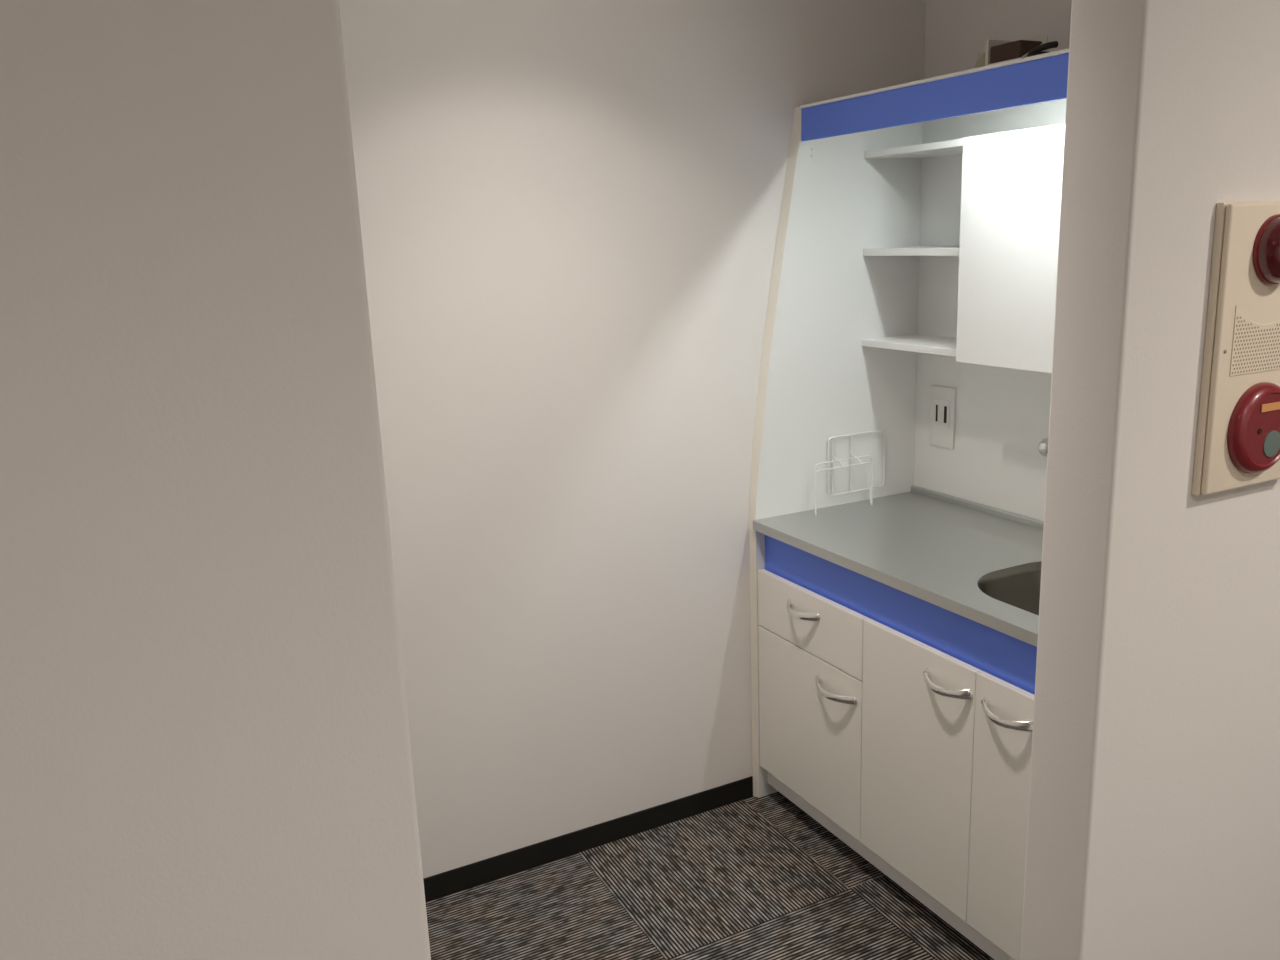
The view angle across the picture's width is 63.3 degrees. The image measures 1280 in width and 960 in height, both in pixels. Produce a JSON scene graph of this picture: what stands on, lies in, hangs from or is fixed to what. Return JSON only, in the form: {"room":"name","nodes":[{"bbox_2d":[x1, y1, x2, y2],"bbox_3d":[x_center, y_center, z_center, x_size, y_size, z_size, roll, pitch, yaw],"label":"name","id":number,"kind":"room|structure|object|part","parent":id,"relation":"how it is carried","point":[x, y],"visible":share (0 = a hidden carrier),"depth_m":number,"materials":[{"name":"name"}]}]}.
{"room":"office kitchenette","nodes":[
{"label":"office kitchenette","id":0,"kind":"room"},
{"bbox_2d":[339,0,925,877],"bbox_3d":[-0.055,-0.277,2.519,2.026,2.450,0.120,-9,15,-26],"label":"wall","id":1,"kind":"structure","parent":0,"point":[569,210],"depth_m":2.43,"materials":[{"name":"paint"}]},
{"bbox_2d":[423,776,752,901],"bbox_3d":[-0.231,0.935,2.615,1.225,0.062,0.005,-9,15,-26],"label":"baseboard","id":2,"kind":"structure","parent":1,"relation":"attached to","point":[439,885],"depth_m":2.65,"materials":[{"name":"black plastic"}]},
{"bbox_2d":[0,0,1279,959],"bbox_3d":[0.092,-0.115,1.805,6.300,2.450,1.317,-9,15,-26],"label":"wall","id":3,"kind":"structure","parent":0,"point":[205,748],"depth_m":0.89,"materials":[{"name":"paint"}]},
{"bbox_2d":[1192,201,1279,495],"bbox_3d":[0.851,-0.176,1.398,0.196,0.388,0.062,-9,15,-26],"label":"panel","id":4,"kind":"object","parent":3,"relation":"attached to","point":[1238,436],"visible":1,"depth_m":1.39,"materials":[{"name":"beige plastic"}]},
{"bbox_2d":[1230,305,1279,375],"bbox_3d":[0.846,-0.193,1.403,0.141,0.094,0.001,-9,15,-26],"label":"speaker grille","id":5,"kind":"object","parent":4,"relation":"attached to","point":[1254,329],"depth_m":1.39,"materials":[{"name":"beige metal"}]},
{"bbox_2d":[1253,214,1279,284],"bbox_3d":[0.851,-0.302,1.359,0.092,0.092,0.041,-9,15,-26],"label":"lamp","id":6,"kind":"object","parent":4,"relation":"attached to","point":[1266,227],"depth_m":1.35,"materials":[{"name":"red plastic"}]},
{"bbox_3d":[0.859,-0.100,1.410,0.048,0.011,0.002,-9,15,-26],"label":"title plate","id":7,"kind":"part","parent":4,"relation":"part of","materials":[{"name":"brown plastic"}]},
{"bbox_2d":[426,791,993,959],"bbox_3d":[0.609,1.307,1.202,6.540,0.080,3.670,-9,15,-26],"label":"floor","id":8,"kind":"structure","parent":0,"point":[752,878],"depth_m":2.43,"materials":[{"name":"carpet"}]},
{"bbox_2d":[749,41,1068,959],"bbox_3d":[0.791,0.041,2.274,0.579,1.880,1.198,-9,15,-26],"label":"kitchenette","id":9,"kind":"object","parent":8,"relation":"on","point":[899,722],"depth_m":2.58,"materials":[{"name":"white laminate"}]},
{"bbox_3d":[0.391,0.323,2.555,0.038,0.026,0.135,-9,15,-26],"label":"handle","id":10,"kind":"part","parent":9,"relation":"part of","materials":[{"name":"silver metal"}]},
{"bbox_3d":[0.428,0.626,2.629,0.018,0.410,0.428,-9,15,-26],"label":"door","id":11,"kind":"part","parent":9,"relation":"part of","materials":[{"name":"white laminate"}]},
{"bbox_3d":[0.418,0.349,2.564,0.018,0.153,0.428,-9,15,-26],"label":"drawer","id":12,"kind":"part","parent":9,"relation":"part of","materials":[{"name":"white laminate"}]},
{"bbox_3d":[0.531,-0.043,2.799,0.557,1.822,0.017,-9,15,-26],"label":"panel","id":13,"kind":"part","parent":9,"relation":"part of","materials":[{"name":"white laminate"}]},
{"bbox_3d":[0.457,0.504,2.479,0.038,0.026,0.159,-9,15,-26],"label":"handle","id":14,"kind":"part","parent":9,"relation":"part of","materials":[{"name":"silver metal"}]},
{"bbox_3d":[0.628,0.920,2.377,0.018,0.060,1.163,-9,15,-26],"label":"rail","id":15,"kind":"part","parent":9,"relation":"part of","materials":[{"name":"white laminate"}]},
{"bbox_2d":[753,485,1043,646],"bbox_3d":[0.802,0.248,2.325,0.542,0.180,1.163,-9,15,-26],"label":"countertop","id":16,"kind":"structure","parent":9,"relation":"on","point":[934,547],"depth_m":2.42,"materials":[{"name":"grey laminate"}]},
{"bbox_2d":[815,430,885,514],"bbox_3d":[0.564,-0.023,2.775,0.269,0.192,0.050,-9,15,-26],"label":"wire rack","id":17,"kind":"object","parent":16,"relation":"on","point":[872,487],"visible":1,"depth_m":2.78,"materials":[{"name":"white metal"}]},
{"bbox_2d":[977,561,1041,615],"bbox_3d":[0.915,0.312,2.069,0.353,0.163,0.468,-9,15,-26],"label":"sink","id":18,"kind":"object","parent":16,"relation":"in","point":[1017,588],"depth_m":2.25,"materials":[{"name":"silver metal"}]},
{"bbox_3d":[0.604,0.623,2.273,0.018,0.566,0.346,-9,15,-26],"label":"door","id":19,"kind":"part","parent":9,"relation":"part of","materials":[{"name":"white laminate"}]},
{"bbox_3d":[0.836,-0.827,2.111,0.404,0.007,1.164,-9,15,-26],"label":"panel","id":20,"kind":"part","parent":9,"relation":"part of","materials":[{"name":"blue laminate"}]},
{"bbox_2d":[929,385,955,448],"bbox_3d":[0.810,-0.169,2.786,0.011,0.163,0.090,-9,15,-26],"label":"wall socket","id":21,"kind":"object","parent":9,"relation":"attached to","point":[943,399],"visible":1,"depth_m":2.78,"materials":[{"name":"white plastic"}]},
{"bbox_3d":[0.619,0.421,2.124,0.038,0.026,0.141,-9,15,-26],"label":"handle","id":22,"kind":"part","parent":9,"relation":"part of","materials":[{"name":"silver metal"}]},
{"bbox_2d":[862,124,1064,373],"bbox_3d":[0.920,-0.494,2.228,0.214,0.500,1.163,-9,15,-26],"label":"upper cabinet","id":23,"kind":"object","parent":9,"relation":"attached to","point":[1007,251],"visible":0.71,"depth_m":2.25,"materials":[{"name":"white laminate"}]},
{"bbox_2d":[862,334,955,356],"bbox_3d":[0.757,-0.342,2.632,0.192,0.018,0.368,-9,15,-26],"label":"shelf","id":24,"kind":"object","parent":23,"relation":"attached to","point":[920,343],"depth_m":2.64,"materials":[{"name":"white laminate"}]},
{"bbox_2d":[863,246,958,255],"bbox_3d":[0.748,-0.570,2.578,0.192,0.018,0.368,-9,15,-26],"label":"shelf","id":25,"kind":"object","parent":23,"relation":"attached to","point":[914,250],"depth_m":2.55,"materials":[{"name":"white laminate"}]},
{"bbox_2d":[864,138,962,157],"bbox_3d":[0.921,-0.731,2.177,0.192,0.016,1.162,-9,15,-26],"label":"shelf","id":26,"kind":"object","parent":23,"relation":"attached to","point":[950,147],"depth_m":2.52,"materials":[{"name":"white laminate"}]},
{"bbox_3d":[0.826,-0.483,2.198,0.017,0.500,0.396,-9,15,-26],"label":"door","id":27,"kind":"part","parent":23,"relation":"part of","materials":[{"name":"white laminate"}]},
{"bbox_2d":[975,52,984,67],"bbox_3d":[0.753,-0.901,2.276,0.040,0.067,0.040,-9,15,-26],"label":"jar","id":28,"kind":"object","parent":9,"relation":"on","point":[980,62],"visible":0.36,"depth_m":2.26,"materials":[{"name":"beige"}]},
{"bbox_3d":[1.042,0.008,2.400,0.014,1.767,1.164,-9,15,-26],"label":"panel","id":29,"kind":"part","parent":9,"relation":"part of","materials":[{"name":"white plastic"}]},
{"bbox_3d":[0.771,0.691,1.956,0.018,0.566,0.382,-9,15,-26],"label":"door","id":30,"kind":"part","parent":9,"relation":"part of","materials":[{"name":"white laminate"}]},
{"bbox_3d":[0.693,0.451,1.983,0.038,0.026,0.139,-9,15,-26],"label":"handle","id":31,"kind":"part","parent":9,"relation":"part of","materials":[{"name":"silver metal"}]},
{"bbox_2d":[985,34,1047,65],"bbox_3d":[0.799,-0.897,2.208,0.075,0.086,0.100,-9,15,-26],"label":"carton","id":32,"kind":"object","parent":9,"relation":"on","point":[997,51],"visible":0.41,"depth_m":2.19,"materials":[{"name":"beige cardboard"}]},
{"bbox_3d":[0.826,-0.864,2.124,0.057,0.054,0.073,-9,15,-26],"label":"cable coil","id":33,"kind":"part","parent":9,"relation":"part of","materials":[{"name":"black plastic"}]},
{"bbox_2d":[1038,438,1047,456],"bbox_3d":[1.003,-0.013,2.233,0.208,0.095,0.408,0,13,9],"label":"tap","id":34,"kind":"object","parent":9,"relation":"attached to","point":[1043,445],"visible":0.03,"depth_m":2.41,"materials":[{"name":"silver metal"}]},
{"bbox_2d":[924,0,1071,78],"bbox_3d":[1.095,-0.284,2.361,0.120,2.450,1.205,-9,15,-26],"label":"wall","id":35,"kind":"structure","parent":0,"point":[956,31],"depth_m":2.52,"materials":[{"name":"paint"}]}
]}

